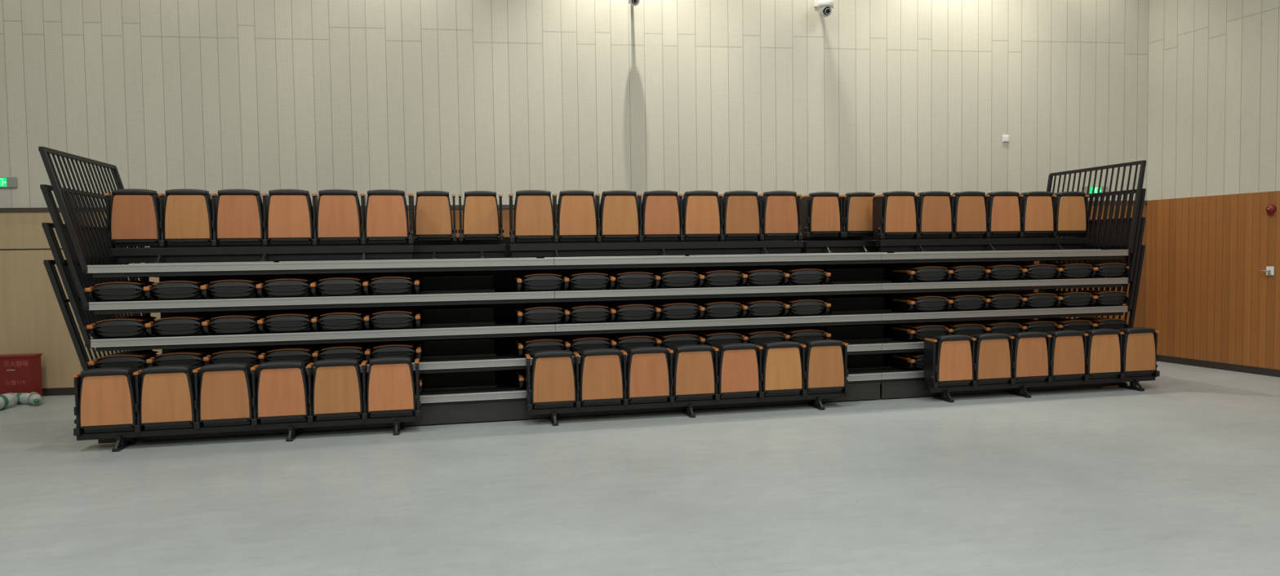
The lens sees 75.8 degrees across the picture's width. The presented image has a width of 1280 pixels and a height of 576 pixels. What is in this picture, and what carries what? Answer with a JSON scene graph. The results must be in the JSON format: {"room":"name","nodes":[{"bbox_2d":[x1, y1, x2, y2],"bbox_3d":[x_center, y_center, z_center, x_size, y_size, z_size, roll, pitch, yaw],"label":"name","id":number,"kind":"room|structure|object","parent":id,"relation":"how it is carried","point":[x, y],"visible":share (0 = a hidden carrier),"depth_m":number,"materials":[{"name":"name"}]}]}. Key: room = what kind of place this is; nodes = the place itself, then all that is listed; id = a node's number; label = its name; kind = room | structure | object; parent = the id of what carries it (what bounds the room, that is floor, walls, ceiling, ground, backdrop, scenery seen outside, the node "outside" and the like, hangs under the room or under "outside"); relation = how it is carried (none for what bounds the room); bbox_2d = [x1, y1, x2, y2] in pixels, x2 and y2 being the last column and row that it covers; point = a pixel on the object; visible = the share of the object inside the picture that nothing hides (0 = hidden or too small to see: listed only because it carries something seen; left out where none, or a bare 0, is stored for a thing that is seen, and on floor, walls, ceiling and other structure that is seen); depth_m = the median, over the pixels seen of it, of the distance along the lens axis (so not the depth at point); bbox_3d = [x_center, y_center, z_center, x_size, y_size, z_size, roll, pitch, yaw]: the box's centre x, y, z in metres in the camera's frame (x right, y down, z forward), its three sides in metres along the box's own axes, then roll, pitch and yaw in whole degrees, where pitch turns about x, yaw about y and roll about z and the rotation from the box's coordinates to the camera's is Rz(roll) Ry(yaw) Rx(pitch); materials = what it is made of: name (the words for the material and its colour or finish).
{"room":"auditorium","nodes":[
{"label":"auditorium","id":0,"kind":"room"},
{"bbox_2d":[0,0,1148,323],"bbox_3d":[-1.791,-2.469,11.861,19.781,7.600,0.202,-1,2,-7],"label":"wall","id":1,"kind":"structure","parent":0,"point":[504,98],"depth_m":11.85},
{"bbox_2d":[0,211,161,388],"bbox_3d":[-8.563,0.179,10.985,6.025,2.375,0.031,-1,2,-7],"label":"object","id":2,"kind":"structure","parent":1,"relation":"attached to","point":[32,320],"depth_m":11.02,"materials":[{"name":"brown wood"}]},
{"bbox_2d":[360,204,1146,327],"bbox_3d":[1.232,-0.013,12.230,13.726,2.375,0.030,-1,2,-7],"label":"trim","id":3,"kind":"structure","parent":1,"relation":"attached to","point":[1139,322],"depth_m":13.00,"materials":[{"name":"brown wood"}]},
{"bbox_2d":[0,361,1279,575],"bbox_3d":[1.261,1.746,2.830,22.100,0.150,21.346,-1,2,-12],"label":"floor","id":4,"kind":"structure","parent":0,"point":[1180,475],"depth_m":6.18,"materials":[{"name":"grey concrete"}]},
{"bbox_2d":[0,353,42,396],"bbox_3d":[-8.177,1.173,10.779,0.520,0.595,0.225,-1,2,-7],"label":"box","id":5,"kind":"object","parent":4,"relation":"on","point":[19,373],"visible":0.98,"depth_m":10.69,"materials":[{"name":"red metal"}]},
{"bbox_2d":[76,413,422,452],"bbox_3d":[-3.818,1.432,8.207,3.170,0.170,0.360,-1,2,-12],"label":"support frame","id":6,"kind":"object","parent":4,"relation":"on","point":[121,437],"visible":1,"depth_m":8.12,"materials":[{"name":"black metal"}]},
{"bbox_2d":[71,367,137,436],"bbox_3d":[-5.110,1.077,7.890,0.528,0.632,0.263,-1,2,-12],"label":"chair","id":7,"kind":"object","parent":6,"relation":"on","point":[105,400],"visible":0.98,"depth_m":7.78,"materials":[{"name":"brown wood"}]},
{"bbox_2d":[133,364,195,433],"bbox_3d":[-4.604,1.065,8.002,0.528,0.632,0.263,-1,2,-12],"label":"chair","id":8,"kind":"object","parent":6,"relation":"on","point":[165,395],"visible":0.94,"depth_m":7.90,"materials":[{"name":"brown wood"}]},
{"bbox_2d":[192,363,253,430],"bbox_3d":[-4.098,1.054,8.113,0.528,0.632,0.263,-1,2,-12],"label":"chair","id":9,"kind":"object","parent":6,"relation":"on","point":[223,391],"visible":0.91,"depth_m":8.01,"materials":[{"name":"brown wood"}]},
{"bbox_2d":[250,360,309,426],"bbox_3d":[-3.592,1.042,8.225,0.528,0.632,0.263,-1,2,-12],"label":"chair","id":10,"kind":"object","parent":6,"relation":"on","point":[280,388],"visible":0.99,"depth_m":8.12,"materials":[{"name":"brown wood"}]},
{"bbox_2d":[306,358,363,423],"bbox_3d":[-3.087,1.030,8.336,0.528,0.632,0.263,-1,2,-12],"label":"chair","id":11,"kind":"object","parent":6,"relation":"on","point":[335,385],"visible":0.99,"depth_m":8.23,"materials":[{"name":"brown wood"}]},
{"bbox_2d":[360,356,421,420],"bbox_3d":[-2.555,1.017,8.453,0.580,0.632,0.263,-1,2,-12],"label":"chair","id":12,"kind":"object","parent":6,"relation":"on","point":[388,389],"visible":1,"depth_m":8.34,"materials":[{"name":"brown wood"}]},
{"bbox_2d":[85,236,1129,443],"bbox_3d":[0.266,0.357,10.168,11.951,2.037,1.800,-1,2,-12],"label":"bleachers","id":13,"kind":"object","parent":4,"relation":"on","point":[468,332],"visible":0.46,"depth_m":9.37,"materials":[{"name":"metal"}]},
{"bbox_2d":[40,184,142,309],"bbox_3d":[-5.686,-0.424,8.785,0.478,1.211,1.732,-1,2,-12],"label":"guard railing","id":14,"kind":"object","parent":13,"relation":"attached to","point":[46,189],"visible":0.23,"depth_m":8.04,"materials":[{"name":"black metal"}]},
{"bbox_2d":[41,222,141,346],"bbox_3d":[-5.681,-0.059,8.800,0.478,1.211,1.732,-1,2,-12],"label":"guard railing","id":15,"kind":"object","parent":13,"relation":"attached to","point":[61,265],"visible":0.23,"depth_m":8.00,"materials":[{"name":"black metal"}]},
{"bbox_2d":[38,146,151,272],"bbox_3d":[-5.691,-0.785,8.770,0.478,1.211,1.732,-1,2,-12],"label":"guard railing","id":16,"kind":"object","parent":13,"relation":"attached to","point":[45,153],"visible":0.74,"depth_m":8.35,"materials":[{"name":"black metal"}]},
{"bbox_2d":[43,259,152,370],"bbox_3d":[-5.676,0.298,8.815,0.478,1.211,1.732,-1,2,-12],"label":"guard railing","id":17,"kind":"object","parent":13,"relation":"attached to","point":[51,271],"visible":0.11,"depth_m":8.01,"materials":[{"name":"black metal"}]},
{"bbox_2d":[84,280,155,301],"bbox_3d":[-5.224,0.028,8.305,0.515,0.192,0.472,-1,2,-12],"label":"chair","id":18,"kind":"object","parent":13,"relation":"on","point":[126,291],"visible":0.94,"depth_m":8.11,"materials":[{"name":"black"}]},
{"bbox_2d":[86,315,156,337],"bbox_3d":[-5.219,0.393,8.321,0.515,0.192,0.472,-1,2,-12],"label":"chair","id":19,"kind":"object","parent":13,"relation":"on","point":[130,326],"visible":0.99,"depth_m":8.12,"materials":[{"name":"black"}]},
{"bbox_2d":[87,350,157,372],"bbox_3d":[-5.214,0.751,8.336,0.515,0.192,0.472,-1,2,-12],"label":"chair","id":20,"kind":"object","parent":13,"relation":"on","point":[135,360],"visible":0.81,"depth_m":8.14,"materials":[{"name":"black"}]},
{"bbox_2d":[142,280,208,300],"bbox_3d":[-4.718,0.017,8.417,0.515,0.192,0.472,-1,2,-12],"label":"chair","id":21,"kind":"object","parent":13,"relation":"on","point":[180,289],"visible":0.94,"depth_m":8.22,"materials":[{"name":"black"}]},
{"bbox_2d":[144,314,210,336],"bbox_3d":[-4.713,0.381,8.432,0.515,0.192,0.472,-1,2,-12],"label":"chair","id":22,"kind":"object","parent":13,"relation":"on","point":[187,324],"visible":0.94,"depth_m":8.24,"materials":[{"name":"black"}]},
{"bbox_2d":[146,348,212,369],"bbox_3d":[-4.708,0.739,8.447,0.515,0.192,0.472,-1,2,-12],"label":"chair","id":23,"kind":"object","parent":13,"relation":"on","point":[193,357],"visible":0.78,"depth_m":8.25,"materials":[{"name":"black"}]},
{"bbox_2d":[200,278,262,298],"bbox_3d":[-4.213,0.005,8.528,0.515,0.192,0.472,-1,2,-12],"label":"chair","id":24,"kind":"object","parent":13,"relation":"on","point":[245,287],"visible":0.98,"depth_m":8.33,"materials":[{"name":"black"}]},
{"bbox_2d":[201,312,263,334],"bbox_3d":[-4.207,0.369,8.543,0.515,0.192,0.472,-1,2,-12],"label":"chair","id":25,"kind":"object","parent":13,"relation":"on","point":[245,322],"visible":0.95,"depth_m":8.35,"materials":[{"name":"black"}]},
{"bbox_2d":[203,346,265,368],"bbox_3d":[-4.202,0.727,8.559,0.515,0.192,0.472,-1,2,-12],"label":"chair","id":26,"kind":"object","parent":13,"relation":"on","point":[249,355],"visible":0.83,"depth_m":8.36,"materials":[{"name":"black"}]},
{"bbox_2d":[255,277,313,297],"bbox_3d":[-3.707,-0.007,8.640,0.515,0.192,0.472,-1,2,-12],"label":"chair","id":27,"kind":"object","parent":13,"relation":"on","point":[291,286],"visible":0.94,"depth_m":8.44,"materials":[{"name":"black"}]},
{"bbox_2d":[257,311,315,333],"bbox_3d":[-3.702,0.357,8.655,0.515,0.192,0.472,-1,2,-12],"label":"chair","id":28,"kind":"object","parent":13,"relation":"on","point":[287,322],"visible":0.98,"depth_m":8.46,"materials":[{"name":"black"}]},
{"bbox_2d":[257,344,316,365],"bbox_3d":[-3.697,0.715,8.670,0.515,0.192,0.472,-1,2,-12],"label":"chair","id":29,"kind":"object","parent":13,"relation":"on","point":[303,353],"visible":0.82,"depth_m":8.47,"materials":[{"name":"black"}]},
{"bbox_2d":[310,276,364,296],"bbox_3d":[-3.201,-0.019,8.751,0.515,0.192,0.472,-1,2,-12],"label":"chair","id":30,"kind":"object","parent":13,"relation":"on","point":[340,286],"visible":0.99,"depth_m":8.55,"materials":[{"name":"black"}]},
{"bbox_2d":[311,310,365,330],"bbox_3d":[-3.196,0.346,8.766,0.515,0.192,0.472,-1,2,-12],"label":"chair","id":31,"kind":"object","parent":13,"relation":"on","point":[340,320],"visible":0.98,"depth_m":8.57,"materials":[{"name":"black"}]},
{"bbox_2d":[311,342,367,363],"bbox_3d":[-3.191,0.703,8.781,0.515,0.192,0.472,-1,2,-12],"label":"chair","id":32,"kind":"object","parent":13,"relation":"on","point":[343,350],"visible":0.84,"depth_m":8.59,"materials":[{"name":"black"}]},
{"bbox_2d":[362,275,420,294],"bbox_3d":[-2.667,-0.032,8.869,0.574,0.192,0.472,-1,2,-12],"label":"chair","id":33,"kind":"object","parent":13,"relation":"on","point":[388,285],"visible":1,"depth_m":8.67,"materials":[{"name":"black"}]},
{"bbox_2d":[363,308,421,328],"bbox_3d":[-2.662,0.333,8.884,0.574,0.192,0.472,-1,2,-12],"label":"chair","id":34,"kind":"object","parent":13,"relation":"on","point":[393,318],"visible":1,"depth_m":8.69,"materials":[{"name":"black"}]},
{"bbox_2d":[364,341,422,362],"bbox_3d":[-2.656,0.691,8.899,0.574,0.192,0.472,-1,2,-12],"label":"chair","id":35,"kind":"object","parent":13,"relation":"on","point":[391,348],"visible":0.83,"depth_m":8.70,"materials":[{"name":"black"}]},
{"bbox_2d":[515,273,564,291],"bbox_3d":[-1.133,-0.068,9.207,0.515,0.192,0.472,-1,2,-12],"label":"chair","id":36,"kind":"object","parent":13,"relation":"on","point":[531,282],"visible":1,"depth_m":9.00,"materials":[{"name":"black"}]},
{"bbox_2d":[515,305,564,324],"bbox_3d":[-1.128,0.297,9.222,0.515,0.192,0.472,-1,2,-12],"label":"chair","id":37,"kind":"object","parent":13,"relation":"on","point":[532,314],"visible":1,"depth_m":9.02,"materials":[{"name":"black"}]},
{"bbox_2d":[515,336,564,356],"bbox_3d":[-1.123,0.655,9.237,0.515,0.192,0.472,-1,2,-12],"label":"chair","id":38,"kind":"object","parent":13,"relation":"on","point":[532,344],"visible":0.82,"depth_m":9.04,"materials":[{"name":"black"}]},
{"bbox_2d":[560,272,609,290],"bbox_3d":[-0.628,-0.079,9.318,0.515,0.192,0.472,-1,2,-12],"label":"chair","id":39,"kind":"object","parent":13,"relation":"on","point":[575,281],"visible":0.99,"depth_m":9.12,"materials":[{"name":"black"}]},
{"bbox_2d":[560,303,610,323],"bbox_3d":[-0.622,0.285,9.333,0.515,0.192,0.472,-1,2,-12],"label":"chair","id":40,"kind":"object","parent":13,"relation":"on","point":[580,313],"visible":0.98,"depth_m":9.13,"materials":[{"name":"black"}]},
{"bbox_2d":[561,334,611,354],"bbox_3d":[-0.617,0.643,9.348,0.515,0.192,0.472,-1,2,-12],"label":"chair","id":41,"kind":"object","parent":13,"relation":"on","point":[575,344],"visible":0.83,"depth_m":9.15,"materials":[{"name":"black"}]},
{"bbox_2d":[104,237,1090,263],"bbox_3d":[0.224,-0.481,10.244,12.197,0.172,0.670,-1,2,-12],"label":"support frame","id":42,"kind":"object","parent":13,"relation":"on","point":[262,254],"visible":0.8,"depth_m":9.90,"materials":[{"name":"black metal"}]},
{"bbox_2d":[103,189,160,248],"bbox_3d":[-5.458,-0.746,8.883,0.528,0.632,0.263,-1,2,-12],"label":"chair","id":43,"kind":"object","parent":42,"relation":"on","point":[132,215],"visible":0.91,"depth_m":8.78,"materials":[{"name":"brown wood"}]},
{"bbox_2d":[157,189,213,248],"bbox_3d":[-4.952,-0.758,8.994,0.528,0.632,0.263,-1,2,-12],"label":"chair","id":44,"kind":"object","parent":42,"relation":"on","point":[185,215],"visible":0.94,"depth_m":8.89,"materials":[{"name":"brown wood"}]},
{"bbox_2d":[210,189,263,247],"bbox_3d":[-4.447,-0.770,9.106,0.528,0.632,0.263,-1,2,-12],"label":"chair","id":45,"kind":"object","parent":42,"relation":"on","point":[237,218],"visible":0.95,"depth_m":9.00,"materials":[{"name":"brown wood"}]},
{"bbox_2d":[261,189,313,246],"bbox_3d":[-3.941,-0.782,9.217,0.528,0.632,0.263,-1,2,-12],"label":"chair","id":46,"kind":"object","parent":42,"relation":"on","point":[287,214],"visible":0.94,"depth_m":9.11,"materials":[{"name":"brown wood"}]},
{"bbox_2d":[311,189,362,246],"bbox_3d":[-3.435,-0.794,9.329,0.528,0.632,0.263,-1,2,-12],"label":"chair","id":47,"kind":"object","parent":42,"relation":"on","point":[336,213],"visible":0.99,"depth_m":9.22,"materials":[{"name":"brown wood"}]},
{"bbox_2d":[360,189,413,245],"bbox_3d":[-2.904,-0.806,9.446,0.580,0.632,0.263,-1,2,-12],"label":"chair","id":48,"kind":"object","parent":42,"relation":"on","point":[384,217],"visible":1,"depth_m":9.34,"materials":[{"name":"brown wood"}]},
{"bbox_2d":[412,191,457,243],"bbox_3d":[-2.479,-0.853,9.871,0.539,0.613,0.250,-1,2,-12],"label":"chair","id":49,"kind":"object","parent":42,"relation":"on","point":[432,217],"visible":0.92,"depth_m":9.77,"materials":[{"name":"brown wood"}]},
{"bbox_2d":[457,191,503,242],"bbox_3d":[-1.936,-0.866,9.991,0.539,0.613,0.250,-1,2,-12],"label":"chair","id":50,"kind":"object","parent":42,"relation":"on","point":[482,221],"visible":1,"depth_m":9.88,"materials":[{"name":"brown wood"}]},
{"bbox_2d":[508,190,554,244],"bbox_3d":[-1.298,-0.844,9.800,0.528,0.632,0.263,-1,2,-12],"label":"chair","id":51,"kind":"object","parent":42,"relation":"on","point":[533,213],"visible":0.99,"depth_m":9.69,"materials":[{"name":"brown wood"}]},
{"bbox_2d":[551,190,597,243],"bbox_3d":[-0.792,-0.856,9.911,0.528,0.632,0.263,-1,2,-12],"label":"chair","id":52,"kind":"object","parent":42,"relation":"on","point":[575,218],"visible":1,"depth_m":9.80,"materials":[{"name":"brown wood"}]},
{"bbox_2d":[594,190,639,243],"bbox_3d":[-0.287,-0.868,10.022,0.528,0.632,0.263,-1,2,-12],"label":"chair","id":53,"kind":"object","parent":42,"relation":"on","point":[617,211],"visible":1,"depth_m":9.91,"materials":[{"name":"brown wood"}]},
{"bbox_2d":[635,190,680,242],"bbox_3d":[0.219,-0.879,10.134,0.528,0.632,0.263,-1,2,-12],"label":"chair","id":54,"kind":"object","parent":42,"relation":"on","point":[659,215],"visible":1,"depth_m":10.02,"materials":[{"name":"brown wood"}]},
{"bbox_2d":[677,190,720,242],"bbox_3d":[0.725,-0.891,10.245,0.528,0.632,0.263,-1,2,-12],"label":"chair","id":55,"kind":"object","parent":42,"relation":"on","point":[699,211],"visible":0.99,"depth_m":10.13,"materials":[{"name":"brown wood"}]},
{"bbox_2d":[716,191,759,241],"bbox_3d":[1.231,-0.903,10.357,0.528,0.632,0.263,-1,2,-12],"label":"chair","id":56,"kind":"object","parent":42,"relation":"on","point":[740,218],"visible":0.99,"depth_m":10.25,"materials":[{"name":"brown wood"}]},
{"bbox_2d":[755,191,802,241],"bbox_3d":[1.762,-0.916,10.474,0.580,0.632,0.263,-1,2,-12],"label":"chair","id":57,"kind":"object","parent":42,"relation":"on","point":[780,211],"visible":0.98,"depth_m":10.36,"materials":[{"name":"brown wood"}]},
{"bbox_2d":[800,191,844,239],"bbox_3d":[2.429,-0.968,10.952,0.539,0.613,0.250,-1,2,-12],"label":"chair","id":58,"kind":"object","parent":42,"relation":"on","point":[821,212],"visible":1,"depth_m":10.85,"materials":[{"name":"brown wood"}]},
{"bbox_2d":[842,191,875,238],"bbox_3d":[2.942,-0.980,11.065,0.539,0.613,0.250,-1,2,-12],"label":"chair","id":59,"kind":"object","parent":42,"relation":"on","point":[857,206],"visible":0.74,"depth_m":10.95,"materials":[{"name":"brown wood"}]},
{"bbox_2d":[872,191,916,239],"bbox_3d":[3.355,-0.953,10.825,0.528,0.632,0.263,-1,2,-12],"label":"chair","id":60,"kind":"object","parent":42,"relation":"on","point":[894,212],"visible":1,"depth_m":10.72,"materials":[{"name":"brown wood"}]},
{"bbox_2d":[909,191,951,239],"bbox_3d":[3.861,-0.965,10.936,0.528,0.632,0.263,-1,2,-12],"label":"chair","id":61,"kind":"object","parent":42,"relation":"on","point":[933,208],"visible":0.94,"depth_m":10.82,"materials":[{"name":"brown wood"}]},
{"bbox_2d":[944,191,986,239],"bbox_3d":[4.367,-0.977,11.048,0.528,0.632,0.263,-1,2,-12],"label":"chair","id":62,"kind":"object","parent":42,"relation":"on","point":[968,211],"visible":0.9,"depth_m":10.93,"materials":[{"name":"brown wood"}]},
{"bbox_2d":[978,191,1020,239],"bbox_3d":[4.872,-0.989,11.159,0.528,0.632,0.263,-1,2,-12],"label":"chair","id":63,"kind":"object","parent":42,"relation":"on","point":[1002,208],"visible":0.9,"depth_m":11.05,"materials":[{"name":"brown wood"}]},
{"bbox_2d":[1012,191,1053,238],"bbox_3d":[5.378,-1.000,11.271,0.528,0.632,0.263,-1,2,-12],"label":"chair","id":64,"kind":"object","parent":42,"relation":"on","point":[1036,208],"visible":0.88,"depth_m":11.16,"materials":[{"name":"brown wood"}]},
{"bbox_2d":[1044,191,1089,238],"bbox_3d":[5.909,-1.013,11.387,0.580,0.632,0.263,-1,2,-12],"label":"chair","id":65,"kind":"object","parent":42,"relation":"on","point":[1070,218],"visible":0.9,"depth_m":11.27,"materials":[{"name":"brown wood"}]},
{"bbox_2d":[604,302,655,321],"bbox_3d":[-0.117,0.273,9.445,0.515,0.192,0.472,-1,2,-12],"label":"chair","id":66,"kind":"object","parent":13,"relation":"on","point":[620,312],"visible":0.98,"depth_m":9.24,"materials":[{"name":"black"}]},
{"bbox_2d":[605,271,655,288],"bbox_3d":[-0.122,-0.091,9.430,0.515,0.192,0.472,-1,2,-12],"label":"chair","id":67,"kind":"object","parent":13,"relation":"on","point":[620,280],"visible":0.98,"depth_m":9.23,"materials":[{"name":"black"}]},
{"bbox_2d":[605,333,656,352],"bbox_3d":[-0.112,0.631,9.460,0.515,0.192,0.472,-1,2,-12],"label":"chair","id":68,"kind":"object","parent":13,"relation":"on","point":[624,341],"visible":0.89,"depth_m":9.26,"materials":[{"name":"black"}]},
{"bbox_2d":[648,301,699,319],"bbox_3d":[0.389,0.262,9.556,0.515,0.192,0.472,-1,2,-12],"label":"chair","id":69,"kind":"object","parent":13,"relation":"on","point":[668,310],"visible":0.94,"depth_m":9.36,"materials":[{"name":"black"}]},
{"bbox_2d":[650,271,699,288],"bbox_3d":[0.384,-0.103,9.541,0.515,0.192,0.472,-1,2,-12],"label":"chair","id":70,"kind":"object","parent":13,"relation":"on","point":[664,279],"visible":0.97,"depth_m":9.34,"materials":[{"name":"black"}]},
{"bbox_2d":[649,331,700,350],"bbox_3d":[0.394,0.619,9.571,0.515,0.192,0.472,-1,2,-12],"label":"chair","id":71,"kind":"object","parent":13,"relation":"on","point":[668,340],"visible":0.86,"depth_m":9.37,"materials":[{"name":"black"}]},
{"bbox_2d":[692,300,742,318],"bbox_3d":[0.895,0.250,9.668,0.515,0.192,0.472,-1,2,-12],"label":"chair","id":72,"kind":"object","parent":13,"relation":"on","point":[708,308],"visible":0.93,"depth_m":9.47,"materials":[{"name":"black"}]},
{"bbox_2d":[694,270,742,287],"bbox_3d":[0.890,-0.115,9.652,0.515,0.192,0.472,-1,2,-12],"label":"chair","id":73,"kind":"object","parent":13,"relation":"on","point":[708,278],"visible":0.94,"depth_m":9.45,"materials":[{"name":"black"}]},
{"bbox_2d":[736,298,784,317],"bbox_3d":[1.401,0.238,9.779,0.515,0.192,0.472,-1,2,-12],"label":"chair","id":74,"kind":"object","parent":13,"relation":"on","point":[755,307],"visible":0.88,"depth_m":9.58,"materials":[{"name":"black"}]},
{"bbox_2d":[737,269,784,286],"bbox_3d":[1.395,-0.127,9.764,0.515,0.192,0.472,-1,2,-12],"label":"chair","id":75,"kind":"object","parent":13,"relation":"on","point":[749,277],"visible":0.93,"depth_m":9.56,"materials":[{"name":"black"}]},
{"bbox_2d":[778,297,831,315],"bbox_3d":[1.935,0.225,9.897,0.574,0.192,0.472,-1,2,-12],"label":"chair","id":76,"kind":"object","parent":13,"relation":"on","point":[793,306],"visible":0.91,"depth_m":9.70,"materials":[{"name":"black"}]},
{"bbox_2d":[778,268,831,284],"bbox_3d":[1.930,-0.139,9.882,0.574,0.192,0.472,-1,2,-12],"label":"chair","id":77,"kind":"object","parent":13,"relation":"on","point":[792,276],"visible":0.92,"depth_m":9.68,"materials":[{"name":"black"}]},
{"bbox_2d":[892,294,947,311],"bbox_3d":[3.490,0.189,10.239,0.515,0.192,0.472,-1,2,-12],"label":"chair","id":78,"kind":"object","parent":13,"relation":"on","point":[910,303],"visible":1,"depth_m":10.05,"materials":[{"name":"black"}]},
{"bbox_2d":[892,322,947,341],"bbox_3d":[3.495,0.546,10.255,0.515,0.192,0.472,-1,2,-12],"label":"chair","id":79,"kind":"object","parent":13,"relation":"on","point":[907,331],"visible":0.94,"depth_m":10.07,"materials":[{"name":"black"}]},
{"bbox_2d":[892,266,948,282],"bbox_3d":[3.485,-0.176,10.224,0.515,0.192,0.472,-1,2,-12],"label":"chair","id":80,"kind":"object","parent":13,"relation":"on","point":[908,273],"visible":1,"depth_m":10.04,"materials":[{"name":"black"}]},
{"bbox_2d":[1037,244,1145,328],"bbox_3d":[6.167,0.020,11.425,0.346,1.211,1.732,-1,2,-12],"label":"guard railing","id":81,"kind":"object","parent":13,"relation":"attached to","point":[1132,313],"visible":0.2,"depth_m":10.61,"materials":[{"name":"black metal"}]},
{"bbox_2d":[1038,217,1145,311],"bbox_3d":[6.162,-0.337,11.410,0.346,1.211,1.732,-1,2,-12],"label":"guard railing","id":82,"kind":"object","parent":13,"relation":"attached to","point":[1131,298],"visible":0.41,"depth_m":10.79,"materials":[{"name":"black metal"}]},
{"bbox_2d":[1039,188,1146,283],"bbox_3d":[6.157,-0.702,11.394,0.346,1.211,1.732,-1,2,-12],"label":"guard railing","id":83,"kind":"object","parent":13,"relation":"attached to","point":[1133,255],"visible":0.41,"depth_m":10.87,"materials":[{"name":"black metal"}]},
{"bbox_2d":[1041,160,1146,255],"bbox_3d":[6.152,-1.063,11.379,0.346,1.211,1.732,-1,2,-12],"label":"guard railing","id":84,"kind":"object","parent":13,"relation":"attached to","point":[1143,163],"visible":0.7,"depth_m":10.96,"materials":[{"name":"black metal"}]},
{"bbox_2d":[524,391,847,426],"bbox_3d":[0.584,1.329,9.177,3.688,0.170,0.360,-1,2,-12],"label":"support frame","id":85,"kind":"object","parent":4,"relation":"on","point":[816,403],"visible":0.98,"depth_m":9.09,"materials":[{"name":"black metal"}]},
{"bbox_2d":[524,350,576,411],"bbox_3d":[-0.960,0.980,8.805,0.528,0.632,0.263,-1,2,-12],"label":"chair","id":86,"kind":"object","parent":85,"relation":"on","point":[552,381],"visible":1,"depth_m":8.70,"materials":[{"name":"brown wood"}]},
{"bbox_2d":[573,348,623,408],"bbox_3d":[-0.455,0.968,8.916,0.528,0.632,0.263,-1,2,-12],"label":"chair","id":87,"kind":"object","parent":85,"relation":"on","point":[599,381],"visible":0.99,"depth_m":8.81,"materials":[{"name":"brown wood"}]},
{"bbox_2d":[619,346,670,406],"bbox_3d":[0.051,0.956,9.027,0.528,0.632,0.263,-1,2,-12],"label":"chair","id":88,"kind":"object","parent":85,"relation":"on","point":[646,371],"visible":0.99,"depth_m":8.92,"materials":[{"name":"brown wood"}]},
{"bbox_2d":[666,344,715,404],"bbox_3d":[0.557,0.944,9.139,0.528,0.632,0.263,-1,2,-12],"label":"chair","id":89,"kind":"object","parent":85,"relation":"on","point":[691,366],"visible":0.99,"depth_m":9.03,"materials":[{"name":"brown wood"}]},
{"bbox_2d":[711,342,759,401],"bbox_3d":[1.063,0.932,9.250,0.528,0.632,0.263,-1,2,-12],"label":"chair","id":90,"kind":"object","parent":85,"relation":"on","point":[736,371],"visible":0.98,"depth_m":9.14,"materials":[{"name":"brown wood"}]},
{"bbox_2d":[756,341,802,399],"bbox_3d":[1.568,0.921,9.362,0.528,0.632,0.263,-1,2,-12],"label":"chair","id":91,"kind":"object","parent":85,"relation":"on","point":[780,362],"visible":0.98,"depth_m":9.25,"materials":[{"name":"brown wood"}]},
{"bbox_2d":[799,339,848,396],"bbox_3d":[2.100,0.908,9.479,0.580,0.632,0.263,-1,2,-12],"label":"chair","id":92,"kind":"object","parent":85,"relation":"on","point":[824,362],"visible":0.94,"depth_m":9.37,"materials":[{"name":"brown wood"}]},
{"bbox_2d":[922,375,1155,402],"bbox_3d":[4.981,1.226,10.145,3.170,0.170,0.360,-1,2,-12],"label":"support frame","id":93,"kind":"object","parent":4,"relation":"on","point":[1134,381],"visible":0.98,"depth_m":10.04,"materials":[{"name":"black metal"}]},
{"bbox_2d":[924,334,973,389],"bbox_3d":[3.689,0.871,9.829,0.528,0.632,0.263,-1,2,-12],"label":"chair","id":94,"kind":"object","parent":93,"relation":"on","point":[948,358],"visible":1,"depth_m":9.72,"materials":[{"name":"brown wood"}]},
{"bbox_2d":[969,333,1011,386],"bbox_3d":[4.195,0.859,9.940,0.528,0.632,0.263,-1,2,-12],"label":"chair","id":95,"kind":"object","parent":93,"relation":"on","point":[991,354],"visible":0.86,"depth_m":9.83,"materials":[{"name":"brown wood"}]},
{"bbox_2d":[1007,331,1048,385],"bbox_3d":[4.700,0.847,10.052,0.528,0.632,0.263,-1,2,-12],"label":"chair","id":96,"kind":"object","parent":93,"relation":"on","point":[1028,349],"visible":0.88,"depth_m":9.94,"materials":[{"name":"brown wood"}]},
{"bbox_2d":[1044,329,1084,382],"bbox_3d":[5.206,0.835,10.163,0.528,0.632,0.263,-1,2,-12],"label":"chair","id":97,"kind":"object","parent":93,"relation":"on","point":[1065,348],"visible":0.84,"depth_m":10.05,"materials":[{"name":"brown wood"}]},
{"bbox_2d":[1080,328,1120,381],"bbox_3d":[5.712,0.823,10.274,0.528,0.632,0.263,-1,2,-12],"label":"chair","id":98,"kind":"object","parent":93,"relation":"on","point":[1101,346],"visible":0.83,"depth_m":10.16,"materials":[{"name":"brown wood"}]},
{"bbox_2d":[1116,327,1159,379],"bbox_3d":[6.243,0.811,10.392,0.580,0.632,0.263,-1,2,-12],"label":"chair","id":99,"kind":"object","parent":93,"relation":"on","point":[1138,345],"visible":0.85,"depth_m":10.28,"materials":[{"name":"brown wood"}]},
{"bbox_2d":[1144,0,1279,327],"bbox_3d":[11.104,-2.321,3.975,0.200,7.600,19.095,-2,3,-18],"label":"wall","id":100,"kind":"structure","parent":0,"point":[1213,114],"depth_m":11.99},
{"bbox_2d":[1145,191,1279,369],"bbox_3d":[11.035,0.165,4.030,0.030,2.430,19.065,-2,3,-18],"label":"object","id":101,"kind":"structure","parent":100,"relation":"attached to","point":[1208,298],"depth_m":12.00,"materials":[{"name":"brown wood"}]},
{"bbox_2d":[1156,355,1279,377],"bbox_3d":[11.050,1.429,4.077,0.045,0.100,19.055,-2,3,-18],"label":"baseboard","id":102,"kind":"structure","parent":100,"relation":"attached to","point":[1233,367],"depth_m":11.94,"materials":[{"name":"grey"}]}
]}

